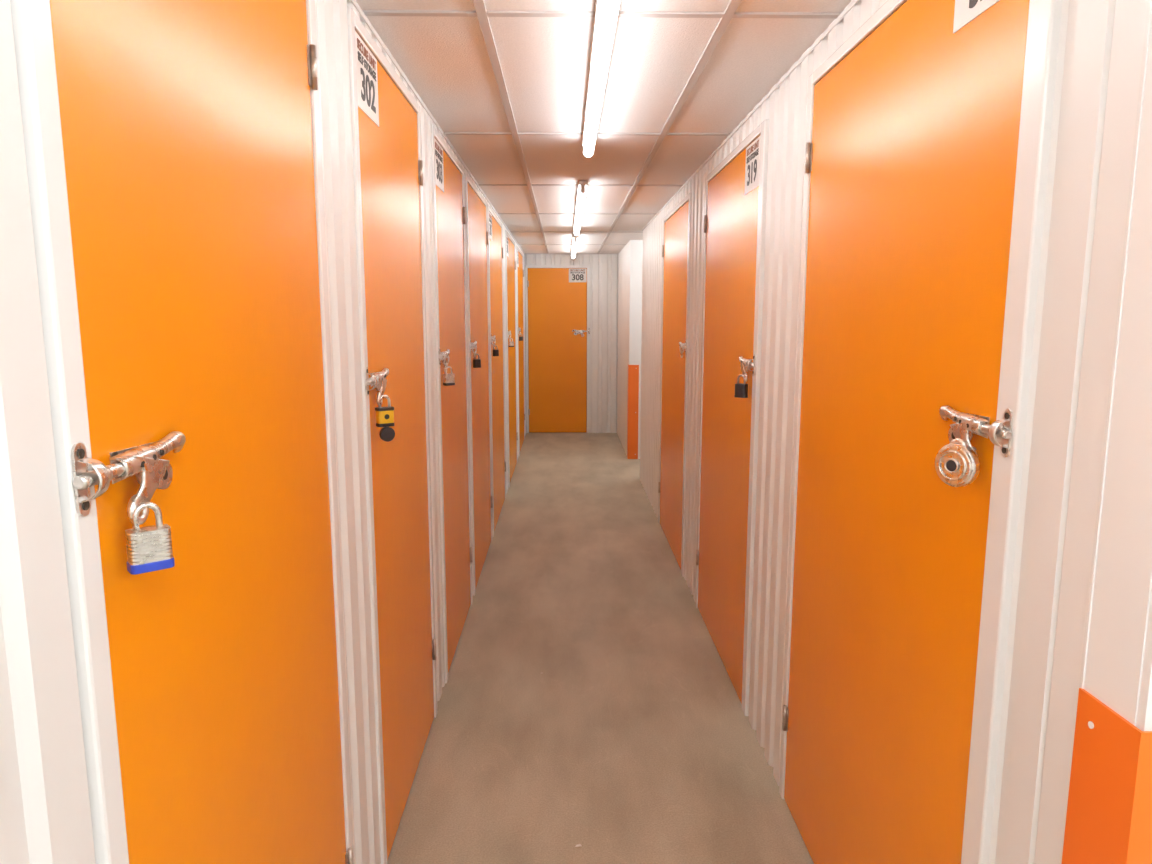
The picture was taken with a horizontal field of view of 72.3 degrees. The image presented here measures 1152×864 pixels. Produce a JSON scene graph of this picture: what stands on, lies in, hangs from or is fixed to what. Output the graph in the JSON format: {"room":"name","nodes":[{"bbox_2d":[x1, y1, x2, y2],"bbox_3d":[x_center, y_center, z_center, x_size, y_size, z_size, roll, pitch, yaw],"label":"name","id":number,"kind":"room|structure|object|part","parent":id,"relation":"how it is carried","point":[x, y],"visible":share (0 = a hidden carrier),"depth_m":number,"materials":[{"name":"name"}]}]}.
{"room":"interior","nodes":[
{"label":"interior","id":0,"kind":"room"},
{"bbox_2d":[0,0,525,863],"bbox_3d":[-0.564,-0.166,3.658,0.050,2.205,12.300,0,9,-1],"label":"wall","id":1,"kind":"structure","parent":0,"point":[45,813],"depth_m":0.76,"materials":[{"name":"white metal"}]},
{"bbox_2d":[10,0,353,863],"bbox_3d":[-0.521,0.217,1.236,0.048,2.165,0.876,0,9,-1],"label":"frame","id":2,"kind":"object","parent":1,"relation":"attached to","point":[31,19],"visible":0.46,"depth_m":0.78,"materials":[{"name":"white metal"}]},
{"bbox_2d":[50,0,345,863],"bbox_3d":[-0.521,0.229,1.237,0.038,2.124,0.794,0,9,-1],"label":"door","id":3,"kind":"structure","parent":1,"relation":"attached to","point":[186,125],"depth_m":1.08,"materials":[{"name":"orange paint"}]},
{"bbox_2d":[71,431,185,524],"bbox_3d":[-0.484,0.048,0.879,0.028,0.104,0.228,0,9,-3],"label":"latch","id":4,"kind":"object","parent":3,"relation":"attached to","point":[151,472],"depth_m":0.85,"materials":[{"name":"metal"}]},
{"bbox_3d":[-0.496,0.044,0.905,0.004,0.063,0.125,0,9,-1],"label":"backing plate","id":5,"kind":"part","parent":4,"relation":"part of","materials":[{"name":"metal"}]},
{"bbox_3d":[-0.484,0.024,0.909,0.019,0.034,0.160,0,9,-3],"label":"hasp arm","id":6,"kind":"part","parent":4,"relation":"part of","materials":[{"name":"metal"}]},
{"bbox_2d":[125,502,174,574],"bbox_3d":[-0.468,0.113,0.863,0.044,0.075,0.026,-7,11,-41],"label":"padlock","id":7,"kind":"object","parent":4,"relation":"hanging from","point":[149,548],"visible":1,"depth_m":0.85,"materials":[{"name":"metal"}]},
{"bbox_2d":[307,44,317,89],"bbox_3d":[-0.500,-0.695,1.503,0.012,0.080,0.030,0,9,-1],"label":"hinge","id":8,"kind":"object","parent":1,"relation":"attached to","point":[311,51],"visible":1,"depth_m":1.50,"materials":[{"name":"metal"}]},
{"bbox_2d":[345,846,352,863],"bbox_3d":[-0.500,0.962,1.751,0.012,0.080,0.030,0,9,-1],"label":"hinge","id":9,"kind":"object","parent":1,"relation":"attached to","point":[349,854],"visible":1,"depth_m":1.74,"materials":[{"name":"metal"}]},
{"bbox_2d":[347,6,436,863],"bbox_3d":[-0.537,0.049,2.361,0.048,2.165,0.876,0,9,-1],"label":"frame","id":10,"kind":"object","parent":1,"relation":"attached to","point":[354,24],"visible":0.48,"depth_m":1.98,"materials":[{"name":"white metal"}]},
{"bbox_2d":[358,61,433,860],"bbox_3d":[-0.537,0.061,2.363,0.038,2.124,0.794,0,9,-1],"label":"door","id":11,"kind":"structure","parent":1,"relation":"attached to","point":[390,199],"depth_m":2.29,"materials":[{"name":"orange paint"}]},
{"bbox_2d":[355,31,378,126],"bbox_3d":[-0.512,-0.861,1.937,0.003,0.165,0.215,0,9,-1],"label":"number sign","id":12,"kind":"object","parent":11,"relation":"attached to","point":[366,63],"visible":0.99,"depth_m":1.93,"materials":[{"name":"white"}]},
{"bbox_2d":[365,366,388,404],"bbox_3d":[-0.500,-0.121,2.004,0.028,0.104,0.228,0,9,-3],"label":"latch","id":13,"kind":"object","parent":11,"relation":"attached to","point":[378,380],"depth_m":1.97,"materials":[{"name":"metal"}]},
{"bbox_3d":[-0.511,-0.124,2.030,0.004,0.063,0.125,0,9,-1],"label":"backing plate","id":14,"kind":"part","parent":13,"relation":"part of","materials":[{"name":"metal"}]},
{"bbox_3d":[-0.500,-0.145,2.035,0.019,0.034,0.160,0,9,-3],"label":"hasp arm","id":15,"kind":"part","parent":13,"relation":"part of","materials":[{"name":"metal"}]},
{"bbox_2d":[375,395,394,441],"bbox_3d":[-0.483,-0.035,1.998,0.045,0.120,0.029,-6,10,-35],"label":"padlock","id":16,"kind":"object","parent":13,"relation":"hanging from","point":[384,415],"visible":1,"depth_m":1.99,"materials":[{"name":"metal"}]},
{"bbox_2d":[418,160,422,185],"bbox_3d":[-0.516,-0.863,2.628,0.012,0.080,0.030,0,9,-1],"label":"hinge","id":17,"kind":"object","parent":1,"relation":"attached to","point":[420,162],"visible":1,"depth_m":2.62,"materials":[{"name":"metal"}]},
{"bbox_2d":[432,638,435,660],"bbox_3d":[-0.516,0.793,2.876,0.012,0.080,0.030,0,9,-1],"label":"hinge","id":18,"kind":"object","parent":1,"relation":"attached to","point":[434,639],"visible":1,"depth_m":2.87,"materials":[{"name":"metal"}]},
{"bbox_2d":[430,124,472,682],"bbox_3d":[-0.552,-0.119,3.478,0.048,2.165,0.906,0,9,-1],"label":"frame","id":19,"kind":"object","parent":1,"relation":"attached to","point":[434,133],"visible":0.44,"depth_m":3.11,"materials":[{"name":"white metal"}]},
{"bbox_2d":[436,150,470,672],"bbox_3d":[-0.552,-0.106,3.480,0.038,2.124,0.824,0,9,-1],"label":"panel","id":20,"kind":"object","parent":1,"relation":"attached to","point":[449,203],"visible":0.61,"depth_m":3.45,"materials":[{"name":"orange paint"}]},
{"bbox_2d":[434,138,443,191],"bbox_3d":[-0.528,-1.026,3.040,0.003,0.165,0.215,0,9,-1],"label":"number sign","id":21,"kind":"object","parent":20,"relation":"attached to","point":[439,174],"visible":0.99,"depth_m":3.04,"materials":[{"name":"white"}]},
{"bbox_2d":[438,347,449,372],"bbox_3d":[-0.516,-0.286,3.107,0.028,0.104,0.228,0,9,-3],"label":"latch","id":22,"kind":"object","parent":20,"relation":"attached to","point":[442,355],"depth_m":3.08,"materials":[{"name":"metal"}]},
{"bbox_2d":[443,366,454,385],"bbox_3d":[-0.499,-0.221,3.097,0.044,0.075,0.026,-6,10,-35],"label":"padlock","id":23,"kind":"object","parent":22,"relation":"hanging from","point":[448,379],"visible":1,"depth_m":3.09,"materials":[{"name":"metal"}]},
{"bbox_2d":[462,207,465,223],"bbox_3d":[-0.532,-1.033,3.760,0.012,0.080,0.030,0,9,-1],"label":"hinge","id":24,"kind":"object","parent":1,"relation":"attached to","point":[464,211],"visible":1,"depth_m":3.76,"materials":[{"name":"metal"}]},
{"bbox_2d":[470,547,472,562],"bbox_3d":[-0.532,0.624,4.008,0.012,0.080,0.030,0,9,-1],"label":"hinge","id":25,"kind":"object","parent":1,"relation":"attached to","point":[471,559],"visible":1,"depth_m":4.00,"materials":[{"name":"metal"}]},
{"bbox_2d":[464,173,492,595],"bbox_3d":[-0.567,-0.277,4.537,0.048,2.165,1.046,0,9,-1],"label":"frame","id":26,"kind":"object","parent":1,"relation":"attached to","point":[467,180],"visible":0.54,"depth_m":4.08,"materials":[{"name":"white metal"}]},
{"bbox_2d":[468,184,490,588],"bbox_3d":[-0.567,-0.265,4.538,0.038,2.124,0.964,0,9,-1],"label":"panel","id":27,"kind":"object","parent":1,"relation":"attached to","point":[478,307],"visible":0.61,"depth_m":4.51,"materials":[{"name":"orange paint"}]},
{"bbox_2d":[470,339,476,357],"bbox_3d":[-0.530,-0.434,4.096,0.028,0.104,0.228,0,9,-3],"label":"latch","id":28,"kind":"object","parent":27,"relation":"attached to","point":[473,346],"depth_m":4.07,"materials":[{"name":"metal"}]},
{"bbox_2d":[473,354,480,367],"bbox_3d":[-0.513,-0.370,4.085,0.039,0.073,0.026,-6,11,-36],"label":"padlock","id":29,"kind":"object","parent":28,"relation":"hanging from","point":[476,362],"visible":1,"depth_m":4.08,"materials":[{"name":"metal"}]},
{"bbox_2d":[486,231,488,244],"bbox_3d":[-0.548,-1.202,4.888,0.012,0.080,0.030,0,9,-1],"label":"hinge","id":30,"kind":"object","parent":1,"relation":"attached to","point":[487,240],"visible":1,"depth_m":4.88,"materials":[{"name":"metal"}]},
{"bbox_2d":[487,204,505,536],"bbox_3d":[-0.584,-0.449,5.684,0.048,2.165,1.126,0,9,-1],"label":"frame","id":31,"kind":"object","parent":1,"relation":"attached to","point":[489,209],"visible":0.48,"depth_m":5.21,"materials":[{"name":"white metal"}]},
{"bbox_2d":[489,216,504,530],"bbox_3d":[-0.584,-0.436,5.686,0.038,2.124,1.044,0,9,-1],"label":"panel","id":32,"kind":"object","parent":1,"relation":"attached to","point":[496,242],"visible":0.74,"depth_m":5.66,"materials":[{"name":"orange paint"}]},
{"bbox_2d":[489,212,491,239],"bbox_3d":[-0.557,-1.340,5.136,0.003,0.165,0.215,0,9,-1],"label":"number sign","id":33,"kind":"object","parent":32,"relation":"attached to","point":[490,215],"visible":1,"depth_m":5.13,"materials":[{"name":"white"}]},
{"bbox_2d":[491,335,495,348],"bbox_3d":[-0.545,-0.599,5.203,0.028,0.104,0.228,0,9,-3],"label":"latch","id":34,"kind":"object","parent":32,"relation":"attached to","point":[493,339],"depth_m":5.18,"materials":[{"name":"metal"}]},
{"bbox_2d":[493,345,498,355],"bbox_3d":[-0.529,-0.536,5.193,0.039,0.073,0.026,-6,11,-36],"label":"padlock","id":35,"kind":"object","parent":34,"relation":"hanging from","point":[495,352],"visible":1,"depth_m":5.18,"materials":[{"name":"metal"}]},
{"bbox_2d":[505,230,517,486],"bbox_3d":[-0.605,-0.679,7.221,0.048,2.165,1.176,0,9,-1],"label":"frame","id":36,"kind":"object","parent":1,"relation":"attached to","point":[506,232],"visible":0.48,"depth_m":6.70,"materials":[{"name":"white metal"}]},
{"bbox_2d":[507,238,516,481],"bbox_3d":[-0.605,-0.666,7.223,0.038,2.124,1.094,0,9,-1],"label":"panel","id":37,"kind":"object","parent":1,"relation":"attached to","point":[511,255],"visible":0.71,"depth_m":7.18,"materials":[{"name":"orange paint"}]},
{"bbox_2d":[516,245,524,455],"bbox_3d":[-0.626,-0.901,8.705,0.048,2.165,1.176,0,9,-1],"label":"frame","id":38,"kind":"object","parent":1,"relation":"attached to","point":[517,248],"visible":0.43,"depth_m":8.21,"materials":[{"name":"white metal"}]},
{"bbox_2d":[518,251,523,450],"bbox_3d":[-0.626,-0.888,8.707,0.038,2.124,1.094,0,9,-1],"label":"door","id":39,"kind":"structure","parent":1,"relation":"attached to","point":[520,268],"depth_m":8.77,"materials":[{"name":"orange paint"}]},
{"bbox_3d":[-0.564,-0.826,6.716,0.030,0.105,0.227,0,9,-1],"label":"door latch","id":40,"kind":"structure","parent":1,"relation":"in","visible":0},
{"bbox_2d":[509,338,513,346],"bbox_3d":[-0.550,-0.761,6.706,0.044,0.075,0.026,-6,10,-35],"label":"padlock","id":41,"kind":"object","parent":40,"relation":"hanging from","point":[511,344],"visible":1,"depth_m":6.70,"materials":[{"name":"metal"}]},
{"bbox_2d":[525,254,617,432],"bbox_3d":[-0.056,-1.081,9.773,1.138,2.205,0.050,0,9,-1],"label":"wall","id":42,"kind":"structure","parent":0,"point":[603,267],"depth_m":9.72,"materials":[{"name":"white metal"}]},
{"bbox_2d":[528,268,586,432],"bbox_3d":[-0.229,-0.997,9.774,0.721,2.024,0.038,0,9,-1],"label":"panel","id":43,"kind":"object","parent":42,"relation":"attached to","point":[557,306],"visible":1,"depth_m":9.75,"materials":[{"name":"orange paint"}]},
{"bbox_2d":[569,269,585,281],"bbox_3d":[0.020,-1.910,9.620,0.215,0.165,0.003,0,9,-1],"label":"number sign","id":44,"kind":"object","parent":43,"relation":"attached to","point":[575,275],"visible":1,"depth_m":9.62,"materials":[{"name":"white"}]},
{"bbox_2d":[572,328,589,336],"bbox_3d":[0.064,-1.225,9.712,0.228,0.104,0.028,0,9,1],"label":"latch","id":45,"kind":"object","parent":43,"relation":"attached to","point":[581,332],"depth_m":9.70,"materials":[{"name":"metal"}]},
{"bbox_2d":[525,265,589,432],"bbox_3d":[-0.225,-1.010,9.772,0.795,2.065,0.048,0,9,-1],"label":"frame","id":46,"kind":"object","parent":42,"relation":"attached to","point":[526,266],"visible":1,"depth_m":9.71,"materials":[{"name":"metal"}]},
{"bbox_2d":[387,432,813,863],"bbox_3d":[1.205,0.971,3.853,3.608,0.100,12.420,0,9,-1],"label":"floor","id":47,"kind":"structure","parent":0,"point":[587,699],"depth_m":2.99,"materials":[{"name":"concrete"}]},
{"bbox_2d":[356,0,851,253],"bbox_3d":[1.205,-1.309,3.512,3.608,0.100,12.420,0,9,-1],"label":"ceiling","id":48,"kind":"structure","parent":0,"point":[545,61],"depth_m":2.59,"materials":[{"name":"tile"}]},
{"bbox_2d":[571,235,577,257],"bbox_3d":[-0.019,-1.935,8.306,0.052,0.069,2.100,0,9,-1],"label":"fluorescent light","id":49,"kind":"object","parent":48,"relation":"attached to","point":[575,238],"visible":1,"depth_m":7.75,"materials":[{"name":"white"}]},
{"bbox_2d":[574,181,587,235],"bbox_3d":[0.021,-1.509,5.463,0.052,0.069,2.350,0,9,-1],"label":"fluorescent light","id":50,"kind":"object","parent":48,"relation":"attached to","point":[582,185],"visible":1,"depth_m":4.83,"materials":[{"name":"white plastic"}]},
{"bbox_2d":[582,0,619,156],"bbox_3d":[0.068,-1.014,2.150,0.052,0.069,2.350,0,9,-1],"label":"fluorescent light","id":51,"kind":"object","parent":48,"relation":"attached to","point":[606,11],"visible":1,"depth_m":2.12,"materials":[{"name":"white plastic"}]},
{"bbox_2d":[363,0,839,253],"bbox_3d":[1.201,-1.258,3.526,3.476,0.006,12.292,0,9,-1],"label":"grid","id":52,"kind":"object","parent":48,"relation":"attached to","point":[730,12],"visible":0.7,"depth_m":2.19,"materials":[{"name":"metal"}]},
{"bbox_2d":[617,0,1151,863],"bbox_3d":[1.500,-0.421,5.367,1.850,2.205,9.003,0,9,-1],"label":"wall","id":53,"kind":"structure","parent":0,"point":[1100,46],"depth_m":1.13,"materials":[{"name":"white metal"}]},
{"bbox_2d":[350,0,858,254],"bbox_3d":[0.042,-1.246,3.509,1.161,0.012,12.288,0,9,-1],"label":"trim","id":54,"kind":"structure","parent":53,"relation":"attached to","point":[853,3],"depth_m":2.49,"materials":[{"name":"white metal"}]},
{"bbox_2d":[627,364,638,458],"bbox_3d":[0.584,-0.208,8.114,0.106,0.970,0.106,0,9,-1],"label":"guard","id":55,"kind":"object","parent":53,"relation":"attached to","point":[633,370],"visible":1,"depth_m":8.06,"materials":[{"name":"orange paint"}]},
{"bbox_2d":[660,201,688,568],"bbox_3d":[0.621,-0.299,4.919,0.038,2.079,1.074,0,9,-1],"label":"panel","id":56,"kind":"object","parent":53,"relation":"attached to","point":[676,226],"visible":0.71,"depth_m":4.84,"materials":[{"name":"orange paint"}]},
{"bbox_2d":[679,340,686,357],"bbox_3d":[0.595,-0.467,4.420,0.028,0.104,0.228,0,9,1],"label":"latch","id":57,"kind":"object","parent":56,"relation":"attached to","point":[683,346],"depth_m":4.39,"materials":[{"name":"metal"}]},
{"bbox_2d":[658,192,691,576],"bbox_3d":[0.621,-0.310,4.907,0.048,2.120,1.176,0,9,-1],"label":"frame","id":58,"kind":"object","parent":53,"relation":"attached to","point":[688,197],"visible":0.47,"depth_m":4.40,"materials":[{"name":"white metal"}]},
{"bbox_2d":[696,549,698,564],"bbox_3d":[0.610,0.630,3.965,0.012,0.080,0.030,0,9,-1],"label":"hinge","id":59,"kind":"object","parent":53,"relation":"attached to","point":[697,551],"visible":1,"depth_m":3.96,"materials":[{"name":"metal"}]},
{"bbox_2d":[704,215,706,232],"bbox_3d":[0.610,-0.982,3.724,0.012,0.080,0.030,0,9,-1],"label":"hinge","id":60,"kind":"object","parent":53,"relation":"attached to","point":[705,216],"visible":1,"depth_m":3.72,"materials":[{"name":"metal"}]},
{"bbox_2d":[698,140,758,703],"bbox_3d":[0.643,-0.063,3.342,0.038,2.079,1.024,0,9,-1],"label":"panel","id":61,"kind":"object","parent":53,"relation":"attached to","point":[732,215],"visible":0.69,"depth_m":3.24,"materials":[{"name":"orange paint"}]},
{"bbox_2d":[739,354,754,381],"bbox_3d":[0.617,-0.235,2.867,0.028,0.104,0.228,0,9,1],"label":"latch","id":62,"kind":"object","parent":61,"relation":"attached to","point":[746,364],"depth_m":2.84,"materials":[{"name":"metal"}]},
{"bbox_2d":[734,374,747,397],"bbox_3d":[0.599,-0.167,2.857,0.044,0.084,0.029,7,11,39],"label":"padlock","id":63,"kind":"object","parent":62,"relation":"hanging from","point":[741,390],"visible":1,"depth_m":2.85,"materials":[{"name":"metal"}]},
{"bbox_3d":[0.616,-0.259,2.898,0.019,0.034,0.160,0,9,2],"label":"hasp arm","id":64,"kind":"part","parent":62,"relation":"part of","materials":[{"name":"metal"}]},
{"bbox_3d":[0.628,-0.238,2.894,0.004,0.063,0.125,0,9,-1],"label":"backing plate","id":65,"kind":"part","parent":62,"relation":"part of","materials":[{"name":"metal"}]},
{"bbox_2d":[745,135,760,194],"bbox_3d":[0.628,-0.946,2.808,0.003,0.165,0.215,0,9,-1],"label":"number sign","id":66,"kind":"object","parent":61,"relation":"attached to","point":[753,150],"visible":1,"depth_m":2.80,"materials":[{"name":"white"}]},
{"bbox_2d":[695,119,768,715],"bbox_3d":[0.643,-0.074,3.330,0.048,2.120,1.126,0,9,-1],"label":"frame","id":67,"kind":"object","parent":53,"relation":"attached to","point":[762,129],"visible":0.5,"depth_m":2.81,"materials":[{"name":"white metal"}]},
{"bbox_2d":[782,705,788,731],"bbox_3d":[0.632,0.866,2.388,0.012,0.080,0.030,0,9,-1],"label":"hinge","id":68,"kind":"object","parent":53,"relation":"attached to","point":[785,708],"visible":1,"depth_m":2.38,"materials":[{"name":"metal"}]},
{"bbox_2d":[805,142,812,173],"bbox_3d":[0.632,-0.746,2.146,0.012,0.080,0.030,0,9,-1],"label":"hinge","id":69,"kind":"object","parent":53,"relation":"attached to","point":[809,147],"visible":1,"depth_m":2.14,"materials":[{"name":"metal"}]},
{"bbox_2d":[784,0,1029,863],"bbox_3d":[0.665,0.173,1.767,0.038,2.079,1.019,0,9,-1],"label":"door","id":70,"kind":"structure","parent":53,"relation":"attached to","point":[915,131],"depth_m":1.59,"materials":[{"name":"orange paint"}]},
{"bbox_2d":[939,405,1012,456],"bbox_3d":[0.640,0.002,1.283,0.028,0.104,0.228,0,9,1],"label":"latch","id":71,"kind":"object","parent":70,"relation":"attached to","point":[966,424],"depth_m":1.25,"materials":[{"name":"metal"}]},
{"bbox_2d":[935,438,979,486],"bbox_3d":[0.614,0.049,1.273,0.028,0.080,0.071,-5,10,-30],"label":"padlock","id":72,"kind":"object","parent":71,"relation":"hanging from","point":[957,464],"visible":1,"depth_m":1.26,"materials":[{"name":"metal"}]},
{"bbox_3d":[0.638,-0.022,1.314,0.019,0.034,0.160,0,9,2],"label":"hasp arm","id":73,"kind":"part","parent":71,"relation":"part of","materials":[{"name":"metal"}]},
{"bbox_3d":[0.650,-0.002,1.310,0.004,0.063,0.125,0,9,-1],"label":"backing plate","id":74,"kind":"part","parent":71,"relation":"part of","materials":[{"name":"metal"}]},
{"bbox_2d":[953,0,999,32],"bbox_3d":[0.650,-0.734,1.239,0.003,0.130,0.215,0,9,-1],"label":"number sign","id":75,"kind":"object","parent":70,"relation":"attached to","point":[965,11],"visible":1,"depth_m":1.31,"materials":[{"name":"white"}]},
{"bbox_2d":[779,0,1061,863],"bbox_3d":[0.665,0.162,1.755,0.048,2.120,1.121,0,9,-1],"label":"frame","id":76,"kind":"object","parent":53,"relation":"attached to","point":[1044,16],"visible":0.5,"depth_m":1.20,"materials":[{"name":"white metal"}]},
{"bbox_2d":[1061,0,1151,863],"bbox_3d":[0.658,0.247,0.966,0.004,2.185,0.098,0,9,-1],"label":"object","id":77,"kind":"structure","parent":53,"relation":"attached to","point":[1120,584],"depth_m":0.94,"materials":[{"name":"white metal"}]},
{"bbox_2d":[1062,688,1151,863],"bbox_3d":[0.709,0.835,1.042,0.114,1.000,0.114,0,9,-1],"label":"guard","id":78,"kind":"object","parent":53,"relation":"attached to","point":[1109,814],"visible":0.98,"depth_m":0.97,"materials":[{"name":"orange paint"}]}
]}

